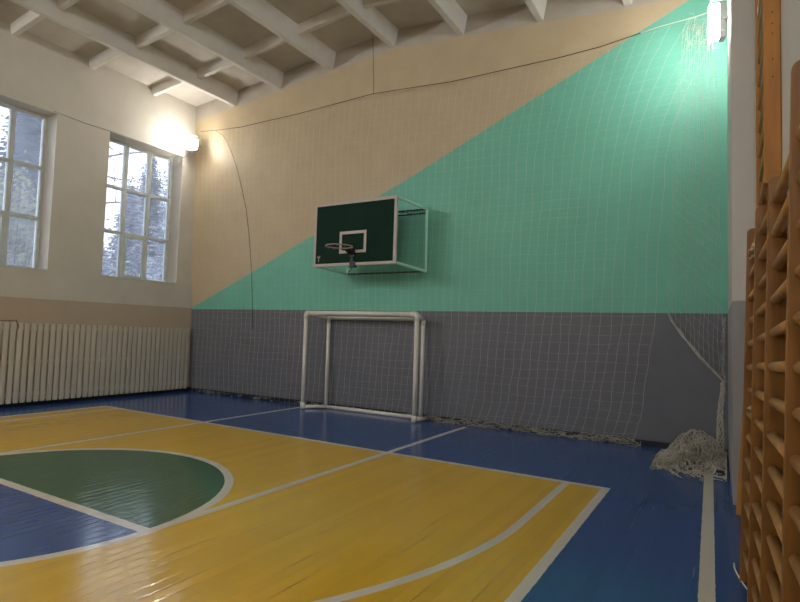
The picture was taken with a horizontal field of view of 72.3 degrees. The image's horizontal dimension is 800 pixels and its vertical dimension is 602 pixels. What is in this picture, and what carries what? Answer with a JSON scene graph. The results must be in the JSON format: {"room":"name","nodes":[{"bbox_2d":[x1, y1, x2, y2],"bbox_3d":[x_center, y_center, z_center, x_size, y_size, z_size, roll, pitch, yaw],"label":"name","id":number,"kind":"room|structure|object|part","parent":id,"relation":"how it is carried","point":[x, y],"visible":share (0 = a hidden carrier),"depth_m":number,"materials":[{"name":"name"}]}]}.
{"room":"sports hall","nodes":[
{"label":"sports hall","id":0,"kind":"room"},
{"bbox_2d":[0,20,195,401],"bbox_3d":[-9.566,-2.171,5.817,0.520,7.700,18.700,0,-4,31],"label":"wall","id":1,"kind":"structure","parent":0,"point":[39,76],"depth_m":10.86,"materials":[{"name":"paint"}]},
{"bbox_2d":[0,102,47,269],"bbox_3d":[-7.198,-2.120,9.697,0.465,2.994,1.760,0,-4,31],"label":"window","id":2,"kind":"structure","parent":1,"relation":"in","point":[5,212],"depth_m":10.09,"materials":[{"name":"grey paint"}]},
{"bbox_3d":[-7.332,-1.139,9.729,0.038,0.913,0.486,0,-4,31],"label":"sash","id":3,"kind":"part","parent":2,"relation":"part of","materials":[{"name":"grey paint"}]},
{"bbox_3d":[-7.200,-0.634,9.590,0.365,0.016,1.760,0,-4,31],"label":"sill","id":4,"kind":"part","parent":2,"relation":"part of","materials":[{"name":"grey paint"}]},
{"bbox_2d":[0,322,188,403],"bbox_3d":[-6.638,1.112,10.077,0.121,1.440,6.409,0,-4,31],"label":"radiator cover","id":5,"kind":"object","parent":1,"relation":"attached to","point":[99,385],"visible":1,"depth_m":10.79,"materials":[{"name":"beige wood"}]},
{"bbox_3d":[-6.638,1.686,10.033,0.035,0.060,6.405,0,-4,31],"label":"rail","id":6,"kind":"part","parent":5,"relation":"part of","materials":[{"name":"beige wood"}]},
{"bbox_3d":[-6.620,1.107,10.065,0.035,0.060,6.405,0,-4,31],"label":"rail","id":7,"kind":"part","parent":5,"relation":"part of","materials":[{"name":"beige wood"}]},
{"bbox_3d":[-6.602,0.508,10.098,0.035,0.060,6.405,0,-4,31],"label":"rail","id":8,"kind":"part","parent":5,"relation":"part of","materials":[{"name":"beige wood"}]},
{"bbox_2d":[0,387,188,407],"bbox_3d":[-9.511,1.518,5.374,0.030,0.090,17.660,0,-4,31],"label":"baseboard","id":9,"kind":"structure","parent":1,"relation":"attached to","point":[81,398],"depth_m":10.86,"materials":[{"name":"paint"}]},
{"bbox_2d":[55,111,190,167],"bbox_3d":[-5.766,-3.398,11.634,0.088,0.431,3.006,0,-4,32],"label":"net","id":10,"kind":"object","parent":1,"relation":"attached to","point":[55,111],"visible":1,"depth_m":12.09,"materials":[{"name":"white fabric"}]},
{"bbox_2d":[102,138,176,283],"bbox_3d":[-5.765,-1.945,12.096,0.465,2.994,1.760,0,-4,31],"label":"window","id":11,"kind":"structure","parent":1,"relation":"in","point":[122,236],"depth_m":12.30,"materials":[{"name":"grey paint"}]},
{"bbox_3d":[-5.899,-0.964,12.128,0.038,0.913,0.486,0,-4,31],"label":"sash","id":12,"kind":"part","parent":11,"relation":"part of","materials":[{"name":"grey paint"}]},
{"bbox_3d":[-5.766,-0.459,11.989,0.365,0.016,1.760,0,-4,31],"label":"sill","id":13,"kind":"part","parent":11,"relation":"part of","materials":[{"name":"grey paint"}]},
{"bbox_2d":[0,0,632,106],"bbox_3d":[-4.497,-5.432,3.026,12.262,0.884,18.700,0,-4,31],"label":"ceiling","id":14,"kind":"structure","parent":0,"point":[196,53],"depth_m":10.00,"materials":[{"name":"white paint"}]},
{"bbox_2d":[0,391,747,601],"bbox_3d":[-4.615,1.623,2.697,11.202,0.120,18.100,0,-4,31],"label":"floor","id":15,"kind":"structure","parent":0,"point":[182,496],"depth_m":4.66,"materials":[{"name":"yellow wood"}]},
{"bbox_2d":[300,311,427,422],"bbox_3d":[-0.699,1.140,10.149,2.602,1.896,0.419,0,-4,31],"label":"goal","id":16,"kind":"object","parent":15,"relation":"on","point":[340,315],"visible":1,"depth_m":10.05,"materials":[{"name":"white plastic"}]},
{"bbox_3d":[-1.857,1.137,10.653,0.078,1.810,0.080,0,-4,31],"label":"post","id":17,"kind":"part","parent":16,"relation":"part of","materials":[{"name":"white plastic"}]},
{"bbox_3d":[-1.430,1.200,10.782,0.066,1.736,0.068,0,-4,31],"label":"post","id":18,"kind":"part","parent":16,"relation":"part of","materials":[{"name":"white plastic"}]},
{"bbox_3d":[0.268,1.131,9.383,0.078,1.810,0.080,0,-4,31],"label":"post","id":19,"kind":"part","parent":16,"relation":"part of","materials":[{"name":"white plastic"}]},
{"bbox_3d":[0.390,1.195,9.695,0.066,1.736,0.068,0,-4,31],"label":"post","id":20,"kind":"part","parent":16,"relation":"part of","materials":[{"name":"white plastic"}]},
{"bbox_2d":[736,411,742,514],"bbox_3d":[3.116,1.245,4.980,0.192,1.350,0.051,3,-4,-27],"label":"plank","id":21,"kind":"object","parent":15,"relation":"on","point":[738,505],"visible":0.5,"depth_m":4.93,"materials":[{"name":"orange wood"}]},
{"bbox_2d":[733,563,746,588],"bbox_3d":[2.219,1.798,3.554,0.029,0.032,0.446,1,-3,17],"label":"cord","id":22,"kind":"object","parent":15,"relation":"on","point":[733,563],"visible":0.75,"depth_m":3.63,"materials":[{"name":"white fabric"}]},
{"bbox_2d":[189,0,727,449],"bbox_3d":[-0.051,-1.630,10.450,12.270,7.700,0.639,0,-4,30],"label":"wall","id":23,"kind":"structure","parent":0,"point":[681,394],"depth_m":9.24,"materials":[{"name":"paint"}]},
{"bbox_2d":[182,135,200,152],"bbox_3d":[-4.826,-3.610,12.680,0.449,0.388,0.320,1,-3,5],"label":"floodlight","id":24,"kind":"object","parent":23,"relation":"attached to","point":[192,144],"visible":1,"depth_m":12.59,"materials":[{"name":"grey metal"}]},
{"bbox_2d":[216,131,251,281],"bbox_3d":[-3.749,-1.667,12.287,1.297,4.554,0.064,0,-3,24],"label":"cable","id":25,"kind":"object","parent":23,"relation":"attached to","point":[216,131],"visible":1,"depth_m":12.14,"materials":[{"name":"metal"}]},
{"bbox_2d":[313,195,427,274],"bbox_3d":[-0.679,-1.151,9.671,1.852,1.205,1.583,0,-4,31],"label":"basketball hoop","id":26,"kind":"object","parent":23,"relation":"attached to","point":[352,234],"visible":1,"depth_m":9.52,"materials":[{"name":"paint"}]},
{"bbox_2d":[188,11,712,446],"bbox_3d":[-0.280,-1.389,10.024,10.921,6.953,0.658,0,-4,30],"label":"net","id":27,"kind":"object","parent":23,"relation":"hanging from","point":[435,418],"visible":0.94,"depth_m":9.28,"materials":[{"name":"white fabric"}]},
{"bbox_3d":[-0.498,-4.420,10.238,0.009,0.893,0.484,2,-3,3],"label":"hanger cord","id":28,"kind":"part","parent":27,"relation":"part of","materials":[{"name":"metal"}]},
{"bbox_2d":[650,13,726,481],"bbox_3d":[3.710,-1.039,7.007,0.798,6.165,1.777,0,-4,31],"label":"net","id":29,"kind":"object","parent":27,"relation":"hanging from","point":[669,455],"visible":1,"depth_m":7.03,"materials":[{"name":"white fabric"}]},
{"bbox_2d":[189,387,727,454],"bbox_3d":[-0.262,2.070,10.208,10.931,0.075,0.038,0,-4,30],"label":"baseboard","id":30,"kind":"structure","parent":23,"relation":"attached to","point":[643,442],"depth_m":9.36,"materials":[{"name":"paint"}]},
{"bbox_2d":[727,0,799,504],"bbox_3d":[0.332,-2.200,-0.096,0.684,7.700,18.700,0,-4,31],"label":"wall","id":31,"kind":"structure","parent":0,"point":[741,103],"depth_m":5.33,"materials":[{"name":"paint"}]},
{"bbox_2d":[708,0,727,49],"bbox_3d":[3.995,-3.499,6.872,0.193,0.565,0.235,1,-3,19],"label":"floodlight","id":32,"kind":"object","parent":31,"relation":"attached to","point":[719,22],"visible":1,"depth_m":6.82,"materials":[{"name":"grey metal"}]},
{"bbox_2d":[755,0,781,208],"bbox_3d":[2.093,-1.984,3.135,0.072,2.870,0.890,0,-4,31],"label":"wall bars","id":33,"kind":"object","parent":31,"relation":"attached to","point":[767,12],"visible":0.82,"depth_m":2.72,"materials":[{"name":"orange wood"}]},
{"bbox_2d":[739,60,799,601],"bbox_3d":[1.600,0.493,2.361,0.167,2.472,2.861,0,-4,30],"label":"wall bars","id":34,"kind":"object","parent":31,"relation":"attached to","point":[770,487],"visible":1,"depth_m":2.40,"materials":[{"name":"brown wood"}]},
{"label":"outside","id":35,"kind":"structure","parent":0,"visible":0},
{"bbox_3d":[-35.926,3.034,38.756,78.550,0.350,150.000,0,-4,31],"label":"ground","id":36,"kind":"structure","parent":35,"visible":0},
{"bbox_2d":[0,115,28,187],"bbox_3d":[-24.692,-5.913,36.005,9.033,18.580,9.274,1,-3,4],"label":"conifer","id":37,"kind":"object","parent":36,"relation":"on","point":[20,115],"visible":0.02,"depth_m":35.49,"materials":[{"name":"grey plant"}]},
{"bbox_2d":[0,150,36,266],"bbox_3d":[-9.018,-0.675,12.806,2.861,5.924,2.256,4,-4,-34],"label":"leafy shrub","id":38,"kind":"object","parent":36,"relation":"on","point":[15,244],"visible":0.31,"depth_m":12.63,"materials":[{"name":"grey plant"}]},
{"bbox_2d":[0,109,116,272],"bbox_3d":[-14.823,-4.007,22.375,7.520,13.870,7.669,-1,-4,42],"label":"conifer","id":39,"kind":"object","parent":36,"relation":"on","point":[28,137],"visible":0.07,"depth_m":21.75,"materials":[{"name":"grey plant"}]},
{"bbox_2d":[31,116,167,217],"bbox_3d":[-8.134,-3.100,15.277,5.885,11.095,9.106,1,-3,15],"label":"bare tree","id":40,"kind":"object","parent":36,"relation":"on","point":[38,121],"visible":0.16,"depth_m":16.37,"materials":[{"name":"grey plant"}]},
{"bbox_2d":[102,242,113,275],"bbox_3d":[-10.727,0.305,19.575,3.723,5.200,3.370,0,-4,31],"label":"conifer","id":41,"kind":"object","parent":36,"relation":"on","point":[105,266],"visible":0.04,"depth_m":19.56,"materials":[{"name":"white plant"}]},
{"bbox_2d":[105,182,157,279],"bbox_3d":[-12.893,-1.266,25.884,4.177,8.900,4.624,0,-4,31],"label":"conifer","id":42,"kind":"object","parent":36,"relation":"on","point":[131,224],"visible":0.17,"depth_m":26.02,"materials":[{"name":"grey plant"}]},
{"bbox_2d":[109,157,165,275],"bbox_3d":[-23.561,-4.930,51.494,9.184,18.390,10.189,2,-3,-12],"label":"conifer","id":43,"kind":"object","parent":36,"relation":"on","point":[156,217],"visible":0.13,"depth_m":51.06,"materials":[{"name":"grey plant"}]},
{"bbox_2d":[125,244,153,279],"bbox_3d":[-11.677,0.292,24.122,3.488,5.670,3.459,0,-4,31],"label":"conifer","id":44,"kind":"object","parent":36,"relation":"on","point":[133,266],"visible":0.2,"depth_m":24.04,"materials":[{"name":"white plant"}]},
{"bbox_2d":[147,177,167,278],"bbox_3d":[-13.923,-4.359,34.876,5.622,16.000,5.492,1,-3,5],"label":"conifer","id":45,"kind":"object","parent":36,"relation":"on","point":[162,224],"visible":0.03,"depth_m":34.10,"materials":[{"name":"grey plant"}]},
{"bbox_2d":[154,264,162,280],"bbox_3d":[-8.617,0.384,20.766,3.467,5.300,3.527,0,-4,31],"label":"conifer","id":46,"kind":"object","parent":36,"relation":"on","point":[160,269],"visible":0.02,"depth_m":20.59,"materials":[{"name":"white plant"}]}
]}

